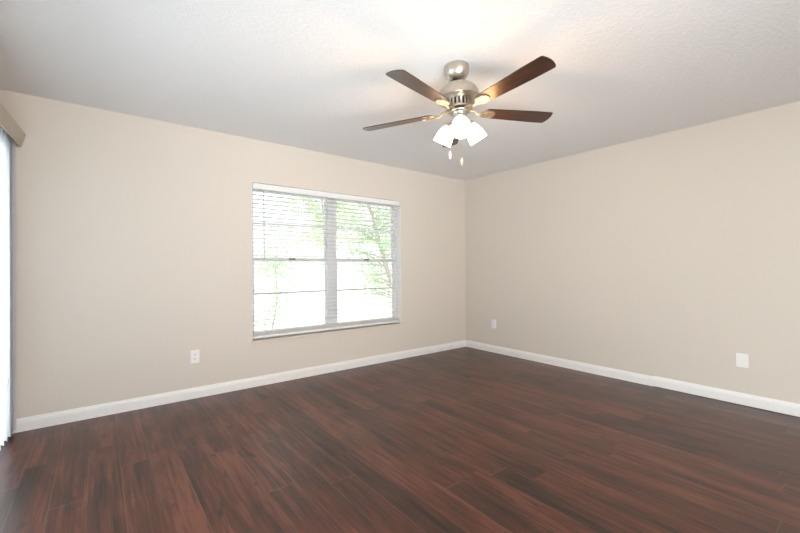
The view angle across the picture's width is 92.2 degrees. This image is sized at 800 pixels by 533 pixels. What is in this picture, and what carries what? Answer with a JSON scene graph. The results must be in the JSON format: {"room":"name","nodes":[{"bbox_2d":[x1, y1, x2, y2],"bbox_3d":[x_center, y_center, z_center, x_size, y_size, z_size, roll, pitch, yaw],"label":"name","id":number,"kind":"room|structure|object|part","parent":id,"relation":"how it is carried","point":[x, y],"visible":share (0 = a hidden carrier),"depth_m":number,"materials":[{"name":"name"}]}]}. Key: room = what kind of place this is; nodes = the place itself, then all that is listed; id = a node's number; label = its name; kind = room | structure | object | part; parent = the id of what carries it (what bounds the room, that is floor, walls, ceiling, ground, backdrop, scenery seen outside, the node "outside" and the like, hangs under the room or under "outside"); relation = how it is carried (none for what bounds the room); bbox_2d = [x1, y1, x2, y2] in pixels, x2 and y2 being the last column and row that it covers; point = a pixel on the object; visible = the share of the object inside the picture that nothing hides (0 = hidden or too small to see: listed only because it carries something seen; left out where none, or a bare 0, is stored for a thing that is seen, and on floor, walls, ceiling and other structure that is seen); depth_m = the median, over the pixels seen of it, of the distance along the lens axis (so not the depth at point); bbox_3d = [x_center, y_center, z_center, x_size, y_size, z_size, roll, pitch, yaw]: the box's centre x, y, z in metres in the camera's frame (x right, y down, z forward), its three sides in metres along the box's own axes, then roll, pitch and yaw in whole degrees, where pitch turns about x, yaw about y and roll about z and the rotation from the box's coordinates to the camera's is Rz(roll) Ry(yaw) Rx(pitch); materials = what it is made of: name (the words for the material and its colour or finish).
{"room":"empty living room","nodes":[
{"label":"empty living room","id":0,"kind":"room"},
{"bbox_2d":[0,89,465,418],"bbox_3d":[-1.066,-0.037,4.217,5.000,2.440,0.200,0,0,-38],"label":"wall","id":1,"kind":"structure","parent":0,"point":[134,233],"depth_m":3.31,"materials":[{"name":"beige paint"}]},
{"bbox_2d":[190,350,199,363],"bbox_3d":[-1.847,0.811,3.469,0.074,0.118,0.009,0,0,-38],"label":"wall outlet","id":2,"kind":"object","parent":1,"relation":"attached to","point":[194,354],"visible":1,"depth_m":3.46,"materials":[{"name":"white plastic"}]},
{"bbox_2d":[11,340,465,433],"bbox_3d":[-0.920,1.135,4.189,4.810,0.095,0.014,0,0,-38],"label":"baseboard","id":3,"kind":"structure","parent":1,"relation":"attached to","point":[77,414],"depth_m":3.50,"materials":[{"name":"white paint"}]},
{"bbox_2d":[252,188,395,338],"bbox_3d":[-0.798,-0.054,4.458,1.864,1.568,0.070,0,0,-38],"label":"window","id":4,"kind":"structure","parent":1,"relation":"in","point":[329,274],"depth_m":4.42,"materials":[{"name":"white metal"}]},
{"bbox_3d":[-1.187,-0.426,4.178,0.837,0.750,0.019,0,0,-38],"label":"sash","id":5,"kind":"part","parent":4,"relation":"part of","materials":[{"name":"white metal"}]},
{"bbox_3d":[-1.170,0.299,4.159,0.837,0.785,0.021,0,0,-38],"label":"sash","id":6,"kind":"part","parent":4,"relation":"part of","materials":[{"name":"clear glass"}]},
{"bbox_2d":[252,183,399,338],"bbox_3d":[-0.742,-0.059,4.385,1.842,1.542,0.080,0,0,-38],"label":"horizontal blind","id":7,"kind":"object","parent":4,"relation":"attached to","point":[287,331],"visible":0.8,"depth_m":4.29,"materials":[{"name":"white plastic"}]},
{"bbox_3d":[-1.032,-0.050,4.174,0.002,1.485,0.055,0,0,-38],"label":"ladder cord","id":8,"kind":"part","parent":7,"relation":"part of","materials":[{"name":"white fabric"}]},
{"bbox_3d":[-0.749,0.701,4.391,1.826,0.021,0.054,0,0,-38],"label":"rail","id":9,"kind":"part","parent":7,"relation":"part of","materials":[{"name":"white plastic"}]},
{"bbox_3d":[-0.749,-0.051,4.396,0.002,1.485,0.055,0,0,-38],"label":"ladder cord","id":10,"kind":"part","parent":7,"relation":"part of","materials":[{"name":"white fabric"}]},
{"bbox_3d":[-0.465,-0.051,4.618,0.002,1.485,0.055,0,0,-38],"label":"ladder cord","id":11,"kind":"part","parent":7,"relation":"part of","materials":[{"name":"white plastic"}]},
{"bbox_3d":[-0.437,-0.429,4.765,0.845,0.750,0.019,0,0,-38],"label":"sash","id":12,"kind":"part","parent":4,"relation":"part of","materials":[{"name":"glass"}]},
{"bbox_3d":[-0.420,0.296,4.747,0.845,0.785,0.021,0,0,-38],"label":"sash","id":13,"kind":"part","parent":4,"relation":"part of","materials":[{"name":"glass"}]},
{"bbox_2d":[252,182,400,340],"bbox_3d":[-0.753,-0.054,4.401,1.864,1.568,0.105,0,0,-38],"label":"trim","id":14,"kind":"structure","parent":1,"relation":"attached to","point":[398,216],"depth_m":4.95,"materials":[{"name":"white paint"}]},
{"bbox_2d":[251,322,402,342],"bbox_3d":[-0.775,0.740,4.432,1.894,0.020,0.214,0,0,-38],"label":"window sill","id":15,"kind":"structure","parent":1,"relation":"attached to","point":[274,338],"depth_m":4.26,"materials":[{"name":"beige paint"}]},
{"bbox_2d":[0,347,799,532],"bbox_3d":[1.312,1.218,0.675,5.870,0.100,8.540,0,0,-38],"label":"floor","id":16,"kind":"structure","parent":0,"point":[463,439],"depth_m":2.34,"materials":[{"name":"red laminate"}]},
{"bbox_2d":[0,0,799,180],"bbox_3d":[1.302,-1.322,0.678,5.870,0.100,8.540,0,0,-38],"label":"ceiling","id":17,"kind":"structure","parent":0,"point":[311,75],"depth_m":2.42,"materials":[{"name":"paint"}]},
{"bbox_2d":[362,56,555,165],"bbox_3d":[0.388,-0.954,2.390,1.269,0.623,1.242,0,0,-38],"label":"ceiling fan","id":18,"kind":"object","parent":17,"relation":"hanging from","point":[458,96],"visible":1,"depth_m":2.35,"materials":[{"name":"brown wood"}]},
{"bbox_3d":[-0.015,-0.957,2.573,0.498,0.026,0.118,-3,-1,20],"label":"blade","id":19,"kind":"part","parent":18,"relation":"part of","materials":[{"name":"brown wood"}]},
{"bbox_3d":[0.117,-0.973,2.104,0.118,0.026,0.498,-4,-2,38],"label":"blade","id":20,"kind":"part","parent":18,"relation":"part of","materials":[{"name":"brown wood"}]},
{"bbox_3d":[0.282,-0.845,2.496,0.119,0.152,0.137,0,0,-38],"label":"lamp shade","id":21,"kind":"part","parent":18,"relation":"part of","materials":[{"name":"white glass"}]},
{"bbox_3d":[0.390,-0.971,2.843,0.118,0.026,0.498,-3,-1,2],"label":"blade","id":22,"kind":"part","parent":18,"relation":"part of","materials":[{"name":"brown wood"}]},
{"bbox_3d":[0.366,-0.864,2.323,0.060,0.081,0.063,0,0,-38],"label":"bulb","id":23,"kind":"part","parent":18,"relation":"part of","materials":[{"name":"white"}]},
{"bbox_3d":[0.364,-0.851,2.304,0.127,0.152,0.131,0,0,-38],"label":"lamp shade","id":24,"kind":"part","parent":18,"relation":"part of","materials":[{"name":"white glass"}]},
{"bbox_3d":[0.490,-0.853,2.468,0.141,0.152,0.121,0,0,-38],"label":"lamp shade","id":25,"kind":"part","parent":18,"relation":"part of","materials":[{"name":"white glass"}]},
{"bbox_3d":[0.603,-0.997,2.085,0.118,0.026,0.498,-2,-1,-34],"label":"blade","id":26,"kind":"part","parent":18,"relation":"part of","materials":[{"name":"brown wood"}]},
{"bbox_3d":[0.771,-0.996,2.542,0.498,0.026,0.118,-2,-1,-16],"label":"blade","id":27,"kind":"part","parent":18,"relation":"part of","materials":[{"name":"brown wood"}]},
{"bbox_2d":[465,101,799,416],"bbox_3d":[3.509,-0.059,2.529,0.120,2.440,8.500,0,0,-38],"label":"wall","id":28,"kind":"structure","parent":0,"point":[674,255],"depth_m":3.74,"materials":[{"name":"beige paint"}]},
{"bbox_2d":[492,319,495,328],"bbox_3d":[1.283,0.786,5.269,0.009,0.118,0.074,0,0,-38],"label":"wall outlet","id":29,"kind":"object","parent":28,"relation":"attached to","point":[493,321],"visible":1,"depth_m":5.26,"materials":[{"name":"white plastic"}]},
{"bbox_2d":[466,340,799,416],"bbox_3d":[3.527,1.111,2.401,0.014,0.101,8.286,0,0,-38],"label":"baseboard","id":30,"kind":"structure","parent":28,"relation":"attached to","point":[789,408],"depth_m":3.71,"materials":[{"name":"white paint"}]},
{"bbox_2d":[736,353,748,367],"bbox_3d":[2.875,0.790,3.236,0.010,0.116,0.080,0,0,-38],"label":"wall plate","id":31,"kind":"object","parent":28,"relation":"attached to","point":[742,360],"visible":1,"depth_m":3.23,"materials":[{"name":"white plastic"}]},
{"label":"outside","id":32,"kind":"structure","parent":0,"visible":0},
{"bbox_2d":[254,276,391,330],"bbox_3d":[-13.059,1.560,23.587,60.000,0.100,44.500,0,0,-38],"label":"ground","id":33,"kind":"structure","parent":32,"point":[314,283],"depth_m":14.87,"materials":[{"name":"white"}]},
{"bbox_2d":[254,235,314,329],"bbox_3d":[-2.104,0.432,6.479,1.291,2.027,1.025,0,0,-38],"label":"sapling","id":34,"kind":"object","parent":33,"relation":"on","point":[277,297],"visible":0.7,"depth_m":6.52,"materials":[{"name":"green plant"}]},
{"bbox_2d":[261,194,386,255],"bbox_3d":[-2.786,-1.548,13.271,4.036,6.018,3.479,0,0,22],"label":"tree","id":35,"kind":"object","parent":33,"relation":"on","point":[286,200],"visible":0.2,"depth_m":13.00,"materials":[{"name":"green plant"}]},
{"bbox_2d":[336,203,390,314],"bbox_3d":[-0.355,-0.918,9.155,2.631,4.768,3.073,0,0,25],"label":"tree","id":36,"kind":"object","parent":33,"relation":"on","point":[382,253],"visible":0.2,"depth_m":9.26,"materials":[{"name":"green plant"}]},
{"bbox_3d":[-0.483,-0.046,-0.778,0.581,2.440,8.392,0,0,-38],"label":"wall","id":37,"kind":"structure","parent":0,"visible":0},
{"bbox_2d":[0,103,25,450],"bbox_3d":[-1.733,0.101,1.274,0.142,2.118,3.586,0,0,-35],"label":"vertical blind","id":38,"kind":"object","parent":37,"relation":"attached to","point":[12,135],"visible":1,"depth_m":2.58,"materials":[{"name":"beige plastic"}]}
]}

